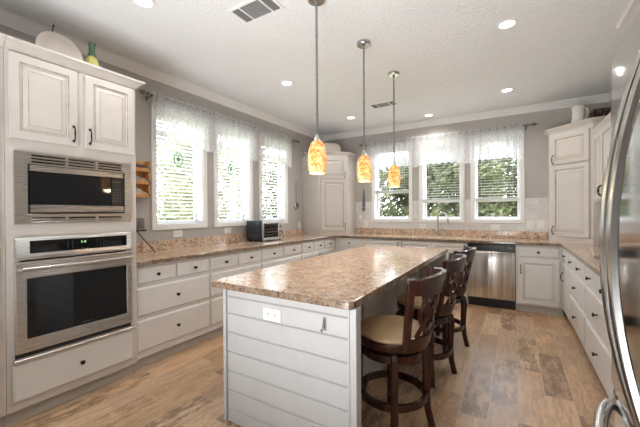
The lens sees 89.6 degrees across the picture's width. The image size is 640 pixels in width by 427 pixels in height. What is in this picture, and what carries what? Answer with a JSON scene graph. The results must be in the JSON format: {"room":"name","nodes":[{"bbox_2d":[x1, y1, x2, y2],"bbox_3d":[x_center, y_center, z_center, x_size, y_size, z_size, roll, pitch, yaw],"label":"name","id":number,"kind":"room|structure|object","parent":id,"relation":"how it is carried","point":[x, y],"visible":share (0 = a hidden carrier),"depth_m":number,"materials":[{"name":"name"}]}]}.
{"room":"kitchen","nodes":[
{"label":"kitchen","id":0,"kind":"room"},
{"bbox_2d":[0,24,322,241],"bbox_3d":[-2.334,-0.095,2.636,0.150,2.820,9.000,0,0,31],"label":"wall","id":1,"kind":"structure","parent":0,"point":[142,106],"depth_m":3.96,"materials":[{"name":"paint"}]},
{"bbox_2d":[136,161,149,197],"bbox_3d":[-1.862,-0.350,3.191,0.084,0.370,0.320,0,0,31],"label":"shelf rack","id":2,"kind":"object","parent":1,"relation":"attached to","point":[144,186],"visible":0.36,"depth_m":3.29,"materials":[{"name":"brown wood"}]},
{"bbox_2d":[136,188,146,193],"bbox_3d":[-1.862,-0.215,3.189,0.062,0.081,0.275,0,0,31],"label":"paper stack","id":3,"kind":"object","parent":2,"relation":"in","point":[137,189],"visible":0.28,"depth_m":3.23,"materials":[{"name":"beige paper"}]},
{"bbox_2d":[136,163,146,167],"bbox_3d":[-1.864,-0.476,3.188,0.062,0.082,0.275,0,0,31],"label":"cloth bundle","id":4,"kind":"object","parent":2,"relation":"in","point":[137,165],"visible":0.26,"depth_m":3.24,"materials":[{"name":"brown fabric"}]},
{"bbox_2d":[136,176,146,180],"bbox_3d":[-1.863,-0.346,3.188,0.062,0.082,0.275,0,0,31],"label":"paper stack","id":5,"kind":"object","parent":2,"relation":"in","point":[137,177],"visible":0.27,"depth_m":3.24,"materials":[{"name":"beige paper"}]},
{"bbox_2d":[173,230,182,236],"bbox_3d":[-1.617,0.229,3.666,0.007,0.078,0.118,0,0,31],"label":"outlet","id":6,"kind":"object","parent":1,"relation":"attached to","point":[176,233],"visible":1,"depth_m":3.67,"materials":[{"name":"white plastic"}]},
{"bbox_2d":[151,103,207,229],"bbox_3d":[-1.656,-0.495,3.740,0.166,1.345,0.715,0,0,31],"label":"window","id":7,"kind":"structure","parent":1,"relation":"in","point":[203,215],"depth_m":3.92,"materials":[{"name":"paint"}]},
{"bbox_2d":[173,152,182,165],"bbox_3d":[-1.628,-0.807,3.701,0.014,0.531,0.124,0,0,31],"label":"suncatcher","id":8,"kind":"object","parent":7,"relation":"hanging from","point":[177,158],"visible":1,"depth_m":3.70,"materials":[{"name":"green"}]},
{"bbox_2d":[157,139,200,223],"bbox_3d":[-1.646,-0.499,3.734,0.048,1.212,0.581,0,0,31],"label":"blind","id":9,"kind":"object","parent":7,"relation":"attached to","point":[158,142],"visible":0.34,"depth_m":3.72,"materials":[{"name":"white plastic"}]},
{"bbox_2d":[138,89,299,142],"bbox_3d":[-1.107,-1.224,4.422,0.108,0.070,2.808,0,0,31],"label":"curtain rod","id":10,"kind":"object","parent":1,"relation":"attached to","point":[142,91],"visible":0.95,"depth_m":3.36,"materials":[{"name":"grey metal"}]},
{"bbox_2d":[153,91,209,151],"bbox_3d":[-1.542,-1.016,3.641,0.037,0.530,0.720,0,0,31],"label":"lace valance","id":11,"kind":"object","parent":10,"relation":"hanging from","point":[176,122],"visible":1,"depth_m":3.61,"materials":[{"name":"white fabric"}]},
{"bbox_2d":[209,110,254,160],"bbox_3d":[-1.151,-1.021,4.290,0.035,0.530,0.785,0,0,31],"label":"lace valance","id":12,"kind":"object","parent":10,"relation":"hanging from","point":[228,136],"visible":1,"depth_m":4.24,"materials":[{"name":"white fabric"}]},
{"bbox_2d":[254,125,291,167],"bbox_3d":[-0.711,-1.026,5.014,0.039,0.530,0.900,0,0,31],"label":"lace valance","id":13,"kind":"object","parent":10,"relation":"hanging from","point":[271,147],"visible":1,"depth_m":4.98,"materials":[{"name":"white fabric"}]},
{"bbox_2d":[225,227,230,233],"bbox_3d":[-1.229,0.227,4.308,0.007,0.078,0.118,0,0,31],"label":"outlet","id":14,"kind":"object","parent":1,"relation":"attached to","point":[227,230],"visible":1,"depth_m":4.30,"materials":[{"name":"white plastic"}]},
{"bbox_2d":[213,150,252,226],"bbox_3d":[-1.232,-0.501,4.442,0.166,1.345,0.705,0,0,31],"label":"window","id":15,"kind":"structure","parent":1,"relation":"in","point":[249,162],"depth_m":4.66,"materials":[{"name":"paint"}]},
{"bbox_2d":[228,164,233,174],"bbox_3d":[-1.214,-0.786,4.385,0.014,0.524,0.114,0,0,31],"label":"suncatcher","id":16,"kind":"object","parent":15,"relation":"hanging from","point":[229,164],"visible":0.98,"depth_m":4.38,"materials":[{"name":"green"}]},
{"bbox_2d":[218,151,247,220],"bbox_3d":[-1.222,-0.504,4.436,0.048,1.212,0.571,0,0,31],"label":"blind","id":17,"kind":"object","parent":15,"relation":"attached to","point":[243,206],"visible":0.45,"depth_m":4.44,"materials":[{"name":"white"}]},
{"bbox_2d":[259,160,287,222],"bbox_3d":[-0.792,-0.506,5.169,0.166,1.345,0.705,0,0,31],"label":"window","id":18,"kind":"structure","parent":1,"relation":"in","point":[284,170],"depth_m":5.39,"materials":[{"name":"paint"}]},
{"bbox_2d":[262,160,283,219],"bbox_3d":[-0.782,-0.509,5.163,0.048,1.212,0.571,0,0,31],"label":"blind","id":19,"kind":"object","parent":18,"relation":"attached to","point":[280,202],"visible":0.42,"depth_m":5.17,"materials":[{"name":"white plastic"}]},
{"bbox_2d":[294,183,298,208],"bbox_3d":[-0.412,-0.305,5.645,0.025,0.461,0.136,0,0,31],"label":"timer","id":20,"kind":"object","parent":1,"relation":"attached to","point":[296,204],"visible":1,"depth_m":5.63,"materials":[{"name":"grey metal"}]},
{"bbox_2d":[0,8,610,140],"bbox_3d":[-0.390,-1.467,1.457,4.405,0.090,8.990,0,0,31],"label":"trim","id":21,"kind":"structure","parent":1,"relation":"attached to","point":[9,19],"depth_m":4.23,"materials":[{"name":"paint"}]},
{"bbox_2d":[136,228,546,252],"bbox_3d":[0.878,0.326,3.543,4.403,0.105,4.129,0,0,31],"label":"backsplash","id":22,"kind":"structure","parent":1,"relation":"attached to","point":[208,240],"depth_m":4.68,"materials":[{"name":"stone"}]},
{"bbox_2d":[7,303,612,426],"bbox_3d":[-0.337,1.357,1.528,4.705,0.100,9.150,0,0,31],"label":"floor","id":23,"kind":"structure","parent":0,"point":[518,368],"depth_m":2.39,"materials":[{"name":"brown wood"}]},
{"bbox_2d":[0,32,6,426],"bbox_3d":[-2.339,0.128,1.793,0.692,2.380,0.712,0,0,31],"label":"wall","id":24,"kind":"structure","parent":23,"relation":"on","point":[3,399],"depth_m":1.94,"materials":[{"name":"paint"}]},
{"bbox_2d":[3,34,144,426],"bbox_3d":[-1.937,0.123,2.458,0.692,2.380,0.838,0,0,31],"label":"tall cabinet","id":25,"kind":"object","parent":23,"relation":"on","point":[56,103],"visible":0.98,"depth_m":2.19,"materials":[{"name":"paint"}]},
{"bbox_2d":[35,24,82,60],"bbox_3d":[-1.886,-1.199,2.351,0.229,0.361,0.237,0,0,-20],"label":"serving platter","id":26,"kind":"object","parent":25,"relation":"on","point":[54,41],"visible":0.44,"depth_m":2.35,"materials":[{"name":"white ceramic"}]},
{"bbox_2d":[13,149,130,224],"bbox_3d":[-1.881,-0.164,2.383,0.488,0.460,0.700,0,0,31],"label":"microwave oven","id":27,"kind":"object","parent":25,"relation":"in","point":[46,186],"visible":1,"depth_m":2.20,"materials":[{"name":"silver metal"}]},
{"bbox_2d":[13,232,135,365],"bbox_3d":[-1.902,0.537,2.406,0.642,0.773,0.735,0,0,31],"label":"oven","id":28,"kind":"object","parent":25,"relation":"in","point":[68,289],"visible":1,"depth_m":2.20,"materials":[{"name":"silver metal"}]},
{"bbox_2d":[85,42,99,66],"bbox_3d":[-1.796,-1.181,2.537,0.120,0.326,0.120,-1,0,-36],"label":"ceramic bottle","id":29,"kind":"object","parent":25,"relation":"on","point":[91,58],"visible":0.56,"depth_m":2.52,"materials":[{"name":"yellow ceramic"}]},
{"bbox_2d":[134,256,209,369],"bbox_3d":[-1.566,0.873,3.121,0.646,0.872,0.767,0,0,31],"label":"base cabinet","id":30,"kind":"object","parent":23,"relation":"on","point":[173,298],"visible":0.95,"depth_m":2.93,"materials":[{"name":"paint"}]},
{"bbox_2d":[136,228,599,276],"bbox_3d":[0.878,0.346,3.543,4.403,0.144,4.129,0,0,31],"label":"countertop","id":31,"kind":"structure","parent":30,"relation":"on","point":[170,250],"depth_m":4.17,"materials":[{"name":"stone"}]},
{"bbox_2d":[136,230,155,252],"bbox_3d":[-1.792,0.267,3.147,0.164,0.259,0.298,0,0,31],"label":"easel","id":32,"kind":"object","parent":31,"relation":"on","point":[137,231],"visible":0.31,"depth_m":3.18,"materials":[{"name":"black metal"}]},
{"bbox_2d":[136,217,144,229],"bbox_3d":[-1.806,0.101,3.128,0.062,0.132,0.185,0,0,31],"label":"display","id":33,"kind":"object","parent":32,"relation":"on","point":[140,221],"visible":0.42,"depth_m":3.15,"materials":[{"name":"grey plastic"}]},
{"bbox_2d":[247,220,283,241],"bbox_3d":[-0.773,0.240,4.621,0.324,0.287,0.463,0,0,31],"label":"toaster oven","id":34,"kind":"object","parent":31,"relation":"on","point":[262,230],"visible":1,"depth_m":4.47,"materials":[{"name":"silver metal"}]},
{"bbox_2d":[302,151,355,234],"bbox_3d":[0.189,-0.360,5.916,0.770,1.465,0.770,0,0,31],"label":"cabinet","id":35,"kind":"object","parent":31,"relation":"on","point":[329,198],"visible":0.92,"depth_m":5.73,"materials":[{"name":"paint"}]},
{"bbox_2d":[324,143,340,151],"bbox_3d":[0.200,-1.160,5.848,0.360,0.235,0.032,0,0,-14],"label":"serving tray","id":36,"kind":"object","parent":35,"relation":"on","point":[335,147],"visible":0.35,"depth_m":5.86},
{"bbox_2d":[413,235,468,238],"bbox_3d":[1.868,0.455,4.991,0.776,0.194,0.406,0,0,31],"label":"sink","id":37,"kind":"object","parent":31,"relation":"in","point":[421,236],"visible":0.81,"depth_m":5.04,"materials":[{"name":"beige ceramic"}]},
{"bbox_2d":[436,212,448,235],"bbox_3d":[1.958,0.170,5.152,0.051,0.390,0.244,0,0,-25],"label":"faucet","id":38,"kind":"object","parent":31,"relation":"on","point":[447,220],"visible":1,"depth_m":5.21,"materials":[{"name":"grey metal"}]},
{"bbox_2d":[544,116,605,244],"bbox_3d":[3.296,-0.371,4.037,0.770,1.465,0.770,0,0,31],"label":"cabinet","id":39,"kind":"object","parent":31,"relation":"on","point":[573,212],"visible":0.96,"depth_m":3.94,"materials":[{"name":"paint"}]},
{"bbox_2d":[571,105,588,122],"bbox_3d":[3.243,-1.192,4.013,0.185,0.275,0.141,0,0,31],"label":"pitcher","id":40,"kind":"object","parent":39,"relation":"on","point":[577,111],"visible":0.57,"depth_m":3.98,"materials":[{"name":"white ceramic"}]},
{"bbox_2d":[589,107,610,117],"bbox_3d":[3.585,-1.181,4.057,0.263,0.250,0.238,0,0,31],"label":"wicker basket","id":41,"kind":"object","parent":39,"relation":"on","point":[601,111],"visible":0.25,"depth_m":3.99,"materials":[{"name":"brown wicker"}]},
{"bbox_2d":[207,249,260,339],"bbox_3d":[-1.165,0.868,3.784,0.646,0.872,0.779,0,0,31],"label":"base cabinet","id":42,"kind":"object","parent":23,"relation":"on","point":[229,264],"visible":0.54,"depth_m":3.43,"materials":[{"name":"paint"}]},
{"bbox_2d":[261,243,300,268],"bbox_3d":[-0.736,0.863,4.494,0.646,0.872,0.879,0,0,31],"label":"base cabinet","id":43,"kind":"object","parent":23,"relation":"on","point":[283,254],"visible":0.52,"depth_m":4.28,"materials":[{"name":"paint"}]},
{"bbox_2d":[301,238,334,259],"bbox_3d":[-0.238,0.857,5.317,0.646,0.872,1.044,0,0,31],"label":"base cabinet","id":44,"kind":"object","parent":23,"relation":"on","point":[309,249],"visible":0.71,"depth_m":5.08,"materials":[{"name":"paint"}]},
{"bbox_2d":[212,245,447,426],"bbox_3d":[0.389,0.856,2.857,0.982,0.885,2.529,0,0,31],"label":"kitchen island","id":45,"kind":"object","parent":23,"relation":"on","point":[292,330],"visible":0.98,"depth_m":1.85,"materials":[{"name":"stone"}]},
{"bbox_2d":[263,307,280,323],"bbox_3d":[-0.274,0.578,1.834,0.130,0.075,0.006,0,0,31],"label":"outlet plate","id":46,"kind":"object","parent":45,"relation":"attached to","point":[271,315],"depth_m":1.83,"materials":[{"name":"white plastic"}]},
{"bbox_2d":[335,237,360,251],"bbox_3d":[0.619,0.850,5.733,0.487,0.872,0.646,0,0,31],"label":"base cabinet","id":47,"kind":"object","parent":23,"relation":"on","point":[341,244],"visible":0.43,"depth_m":5.50,"materials":[{"name":"paint"}]},
{"bbox_2d":[361,238,399,245],"bbox_3d":[1.113,0.848,5.436,0.664,0.872,0.644,0,0,31],"label":"base cabinet","id":48,"kind":"object","parent":23,"relation":"on","point":[383,242],"visible":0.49,"depth_m":5.18,"materials":[{"name":"paint"}]},
{"bbox_2d":[361,266,446,426],"bbox_3d":[0.479,0.816,1.982,0.563,0.980,0.508,0,0,31],"label":"bar stool","id":49,"kind":"object","parent":23,"relation":"on","point":[393,341],"visible":0.95,"depth_m":1.83,"materials":[{"name":"brown wood"}]},
{"bbox_2d":[396,253,466,388],"bbox_3d":[0.886,0.811,2.616,0.563,0.980,0.508,0,0,27],"label":"bar stool","id":50,"kind":"object","parent":23,"relation":"on","point":[455,263],"visible":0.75,"depth_m":2.46,"materials":[{"name":"brown wood"}]},
{"bbox_2d":[400,240,468,303],"bbox_3d":[1.808,0.846,5.015,0.959,0.872,0.644,0,0,31],"label":"base cabinet","id":51,"kind":"object","parent":23,"relation":"on","point":[451,246],"visible":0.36,"depth_m":4.70,"materials":[{"name":"paint"}]},
{"bbox_2d":[434,246,476,352],"bbox_3d":[1.229,0.807,3.163,0.563,0.980,0.508,0,0,34],"label":"bar stool","id":52,"kind":"object","parent":23,"relation":"on","point":[470,252],"visible":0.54,"depth_m":3.01,"materials":[{"name":"brown wood"}]},
{"bbox_2d":[468,243,515,309],"bbox_3d":[2.468,0.845,4.618,0.574,0.867,0.611,0,0,31],"label":"dishwasher","id":53,"kind":"object","parent":23,"relation":"on","point":[492,278],"visible":0.89,"depth_m":4.35,"materials":[{"name":"silver metal"}]},
{"bbox_2d":[516,245,563,315],"bbox_3d":[2.931,0.841,4.335,0.504,0.872,0.646,0,0,31],"label":"base cabinet","id":54,"kind":"object","parent":23,"relation":"on","point":[539,285],"visible":0.98,"depth_m":4.09,"materials":[{"name":"paint"}]},
{"bbox_2d":[560,249,570,321],"bbox_3d":[3.089,0.843,3.574,0.646,0.872,0.544,0,0,31],"label":"base cabinet","id":55,"kind":"object","parent":23,"relation":"on","point":[566,292],"visible":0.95,"depth_m":3.68,"materials":[{"name":"paint"}]},
{"bbox_2d":[568,254,588,357],"bbox_3d":[2.708,0.848,2.943,0.646,0.872,0.929,0,0,31],"label":"base cabinet","id":56,"kind":"object","parent":23,"relation":"on","point":[577,283],"visible":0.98,"depth_m":3.01,"materials":[{"name":"paint"}]},
{"bbox_2d":[585,267,613,401],"bbox_3d":[2.221,0.854,2.139,0.646,0.872,0.949,0,0,31],"label":"base cabinet","id":57,"kind":"object","parent":23,"relation":"on","point":[597,345],"visible":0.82,"depth_m":2.30,"materials":[{"name":"paint"}]},
{"bbox_2d":[592,9,639,426],"bbox_3d":[1.027,0.416,0.476,0.936,1.775,0.915,0,0,31],"label":"refrigerator","id":58,"kind":"object","parent":23,"relation":"on","point":[619,220],"visible":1,"depth_m":0.74,"materials":[{"name":"grey metal"}]},
{"bbox_2d":[0,0,629,135],"bbox_3d":[-0.355,-1.587,1.516,4.705,0.150,9.150,0,0,31],"label":"ceiling","id":59,"kind":"structure","parent":0,"point":[451,58],"depth_m":2.97,"materials":[{"name":"white paint"}]},
{"bbox_2d":[131,0,155,8],"bbox_3d":[-1.257,-1.505,2.291,0.160,0.008,0.160,0,0,31],"label":"recessed light","id":60,"kind":"object","parent":59,"relation":"in","point":[146,4],"visible":1,"depth_m":2.31,"materials":[{"name":"paint"}]},
{"bbox_2d":[227,0,284,24],"bbox_3d":[-0.474,-1.511,2.387,0.380,0.007,0.205,0,0,31],"label":"ceiling vent","id":61,"kind":"object","parent":59,"relation":"in","point":[250,11],"visible":1,"depth_m":2.39,"materials":[{"name":"metal"}]},
{"bbox_2d":[280,80,293,85],"bbox_3d":[-0.386,-1.516,3.750,0.160,0.008,0.160,0,0,31],"label":"recessed light","id":62,"kind":"object","parent":59,"relation":"in","point":[284,82],"visible":1,"depth_m":3.75,"materials":[{"name":"paint"}]},
{"bbox_2d":[308,0,326,173],"bbox_3d":[-0.022,-0.900,2.261,0.134,1.234,0.134,0,0,-36],"label":"pendant light","id":63,"kind":"object","parent":59,"relation":"hanging from","point":[317,157],"visible":1,"depth_m":2.24,"materials":[{"name":"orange glass"}]},
{"bbox_2d":[357,39,371,181],"bbox_3d":[0.393,-0.904,2.869,0.134,1.234,0.134,0,0,-36],"label":"pendant light","id":64,"kind":"object","parent":59,"relation":"hanging from","point":[364,167],"visible":1,"depth_m":2.84,"materials":[{"name":"orange glass"}]},
{"bbox_2d":[369,100,398,108],"bbox_3d":[0.892,-1.527,4.520,0.370,0.007,0.200,0,0,31],"label":"ceiling vent","id":65,"kind":"object","parent":59,"relation":"in","point":[387,103],"visible":0.96,"depth_m":4.51,"materials":[{"name":"metal"}]},
{"bbox_2d":[388,71,400,186],"bbox_3d":[0.805,-0.909,3.502,0.134,1.234,0.134,0,0,-36],"label":"pendant light","id":66,"kind":"object","parent":59,"relation":"hanging from","point":[394,177],"visible":1,"depth_m":3.48,"materials":[{"name":"orange glass"}]},
{"bbox_2d":[500,88,513,92],"bbox_3d":[2.330,-1.533,4.013,0.160,0.008,0.160,0,0,31],"label":"recessed light","id":67,"kind":"object","parent":59,"relation":"in","point":[505,90],"visible":1,"depth_m":4.01,"materials":[{"name":"paint"}]},
{"bbox_2d":[496,18,518,29],"bbox_3d":[1.506,-1.523,2.594,0.160,0.008,0.160,0,0,31],"label":"recessed light","id":68,"kind":"object","parent":59,"relation":"in","point":[505,24],"visible":1,"depth_m":2.59,"materials":[{"name":"paint"}]},
{"bbox_2d":[616,0,639,28],"bbox_3d":[2.181,-1.516,1.917,0.330,0.026,1.500,0,0,31],"label":"trim","id":69,"kind":"structure","parent":59,"relation":"attached to","point":[633,6],"depth_m":2.45,"materials":[{"name":"paint"}]},
{"bbox_2d":[323,101,610,259],"bbox_3d":[1.983,-0.131,5.373,4.705,2.820,0.150,0,0,31],"label":"wall","id":70,"kind":"structure","parent":0,"point":[536,143],"depth_m":4.70,"materials":[{"name":"paint"}]},
{"bbox_2d":[362,190,365,210],"bbox_3d":[0.811,-0.372,5.974,0.072,0.663,0.030,0,0,31],"label":"ladle","id":71,"kind":"object","parent":70,"relation":"hanging from","point":[363,200],"visible":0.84,"depth_m":5.97,"materials":[{"name":"grey metal"}]},
{"bbox_2d":[372,167,412,221],"bbox_3d":[1.301,-0.521,5.770,0.740,1.345,0.166,0,0,31],"label":"window","id":72,"kind":"structure","parent":70,"relation":"in","point":[375,172],"depth_m":5.87,"materials":[{"name":"paint"}]},
{"bbox_2d":[376,167,408,193],"bbox_3d":[1.294,-0.744,5.760,0.606,0.772,0.048,0,0,31],"label":"blind","id":73,"kind":"object","parent":72,"relation":"attached to","point":[404,190],"visible":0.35,"depth_m":5.74,"materials":[{"name":"white plastic"}]},
{"bbox_2d":[419,162,464,222],"bbox_3d":[2.020,-0.523,5.335,0.710,1.345,0.166,0,0,31],"label":"window","id":74,"kind":"structure","parent":70,"relation":"in","point":[423,217],"depth_m":5.37,"materials":[{"name":"paint"}]},
{"bbox_2d":[424,163,460,202],"bbox_3d":[2.014,-0.657,5.325,0.576,0.952,0.048,0,0,31],"label":"blind","id":75,"kind":"object","parent":74,"relation":"attached to","point":[441,200],"visible":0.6,"depth_m":5.32,"materials":[{"name":"white plastic"}]},
{"bbox_2d":[359,123,536,146],"bbox_3d":[1.903,-1.245,5.262,2.738,0.070,0.108,0,0,31],"label":"curtain rod","id":76,"kind":"object","parent":70,"relation":"attached to","point":[532,124],"visible":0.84,"depth_m":4.72,"materials":[{"name":"grey metal"}]},
{"bbox_2d":[366,136,413,168],"bbox_3d":[1.212,-1.040,5.645,0.850,0.530,0.037,0,0,31],"label":"lace valance","id":77,"kind":"object","parent":76,"relation":"hanging from","point":[380,154],"visible":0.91,"depth_m":5.64,"materials":[{"name":"white fabric"}]},
{"bbox_2d":[414,130,467,166],"bbox_3d":[1.933,-1.043,5.209,0.825,0.530,0.039,0,0,31],"label":"lace valance","id":78,"kind":"object","parent":76,"relation":"hanging from","point":[444,148],"visible":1,"depth_m":5.20,"materials":[{"name":"white fabric"}]},
{"bbox_2d":[468,122,523,162],"bbox_3d":[2.605,-1.045,4.803,0.735,0.530,0.037,0,0,31],"label":"lace valance","id":79,"kind":"object","parent":76,"relation":"hanging from","point":[502,142],"visible":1,"depth_m":4.79,"materials":[{"name":"white fabric"}]},
{"bbox_2d":[356,198,547,231],"bbox_3d":[1.945,0.020,5.304,2.970,0.480,0.008,0,0,31],"label":"backsplash","id":80,"kind":"structure","parent":70,"relation":"attached to","point":[536,209],"depth_m":5.07,"materials":[{"name":"beige tile"}]},
{"bbox_2d":[491,225,499,229],"bbox_3d":[2.648,0.209,4.871,0.118,0.078,0.007,0,0,31],"label":"outlet","id":81,"kind":"object","parent":70,"relation":"attached to","point":[493,227],"visible":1,"depth_m":4.87,"materials":[{"name":"white plastic"}]},
{"bbox_2d":[470,136,524,223],"bbox_3d":[2.703,-0.526,4.923,0.715,1.345,0.166,0,0,31],"label":"window","id":82,"kind":"structure","parent":70,"relation":"in","point":[520,218],"depth_m":4.83,"materials":[{"name":"paint"}]},
{"bbox_2d":[476,159,518,201],"bbox_3d":[2.696,-0.659,4.913,0.581,0.952,0.048,0,0,31],"label":"blind","id":83,"kind":"object","parent":82,"relation":"attached to","point":[514,198],"visible":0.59,"depth_m":4.91,"materials":[{"name":"white plastic"}]},
{"bbox_2d":[527,221,533,228],"bbox_3d":[3.028,0.161,4.641,0.080,0.118,0.007,0,0,31],"label":"outlet","id":84,"kind":"object","parent":70,"relation":"attached to","point":[529,223],"visible":1,"depth_m":4.64,"materials":[{"name":"white plastic"}]},
{"bbox_2d":[537,221,543,228],"bbox_3d":[3.135,0.160,4.576,0.080,0.118,0.007,0,0,31],"label":"outlet","id":85,"kind":"object","parent":70,"relation":"attached to","point":[540,224],"visible":1,"depth_m":4.57,"materials":[{"name":"white plastic"}]},
{"bbox_3d":[1.564,-0.109,0.279,0.150,2.820,9.000,0,0,31],"label":"wall","id":86,"kind":"structure","parent":0,"visible":0},
{"bbox_2d":[591,112,610,202],"bbox_3d":[3.049,-0.532,3.251,0.378,0.815,0.930,0,0,31],"label":"upper cabinet","id":87,"kind":"object","parent":86,"relation":"attached to","point":[601,133],"visible":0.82,"depth_m":3.37,"materials":[{"name":"paint"}]},
{"label":"outside","id":88,"kind":"structure","parent":0,"visible":0},
{"bbox_3d":[5.246,1.774,15.012,80.000,0.240,80.000,0,0,31],"label":"ground","id":89,"kind":"structure","parent":88,"visible":0},
{"bbox_2d":[157,143,191,220],"bbox_3d":[-8.370,-1.304,18.871,3.060,6.205,3.359,0,0,36],"label":"leafy tree","id":90,"kind":"object","parent":89,"relation":"on","point":[168,219],"visible":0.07,"depth_m":18.45,"materials":[{"name":"green plant"}]},
{"bbox_2d":[157,142,231,220],"bbox_3d":[-5.821,-1.304,14.768,3.338,6.205,3.199,-1,0,-40],"label":"leafy tree","id":91,"kind":"object","parent":89,"relation":"on","point":[160,195],"visible":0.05,"depth_m":13.89,"materials":[{"name":"green plant"}]},
{"bbox_2d":[157,141,240,220],"bbox_3d":[-3.779,-1.302,10.864,3.199,6.205,3.338,0,0,-8],"label":"window blinds","id":92,"kind":"object","parent":89,"relation":"on","point":[171,188],"visible":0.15,"depth_m":10.33,"materials":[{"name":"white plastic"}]},
{"bbox_2d":[227,164,272,218],"bbox_3d":[-3.997,-1.330,18.623,3.060,6.205,3.359,0,0,34],"label":"leafy tree","id":93,"kind":"object","parent":89,"relation":"on","point":[262,164],"visible":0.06,"depth_m":18.14,"materials":[{"name":"green plant"}]},
{"bbox_2d":[262,161,277,217],"bbox_3d":[-1.149,-0.728,14.461,2.987,5.385,2.935,0,0,33],"label":"leafy tree","id":94,"kind":"object","parent":89,"relation":"on","point":[262,161],"visible":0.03,"depth_m":14.13,"materials":[{"name":"green plant"}]},
{"bbox_2d":[379,167,396,216],"bbox_3d":[1.397,-0.735,12.072,2.935,5.385,2.987,0,0,18],"label":"leafy tree","id":95,"kind":"object","parent":89,"relation":"on","point":[383,208],"visible":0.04,"depth_m":11.60,"materials":[{"name":"green plant"}]},
{"bbox_2d":[381,166,408,216],"bbox_3d":[4.740,-0.809,18.005,2.994,5.124,2.931,0,0,-19],"label":"leafy tree","id":96,"kind":"object","parent":89,"relation":"on","point":[402,203],"visible":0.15,"depth_m":17.62,"materials":[{"name":"green plant"}]},
{"bbox_2d":[397,164,454,216],"bbox_3d":[4.588,-0.678,13.759,2.858,4.891,2.798,0,0,32],"label":"leafy tree","id":97,"kind":"object","parent":89,"relation":"on","point":[404,181],"visible":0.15,"depth_m":13.38,"materials":[{"name":"green plant"}]},
{"bbox_2d":[429,158,512,216],"bbox_3d":[4.314,-0.547,9.831,2.664,4.658,2.722,0,0,36],"label":"leafy tree","id":98,"kind":"object","parent":89,"relation":"on","point":[484,210],"visible":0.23,"depth_m":9.38,"materials":[{"name":"green plant"}]},
{"bbox_2d":[478,158,513,212],"bbox_3d":[8.031,-1.037,15.719,3.229,5.924,3.286,0,0,38],"label":"leafy tree","id":99,"kind":"object","parent":89,"relation":"on","point":[495,180],"visible":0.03,"depth_m":15.01,"materials":[{"name":"green plant"}]},
{"bbox_2d":[490,157,516,216],"bbox_3d":[7.887,-0.898,12.030,3.136,5.655,3.082,0,0,-36],"label":"leafy tree","id":100,"kind":"object","parent":89,"relation":"on","point":[511,189],"visible":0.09,"depth_m":11.98,"materials":[{"name":"green plant"}]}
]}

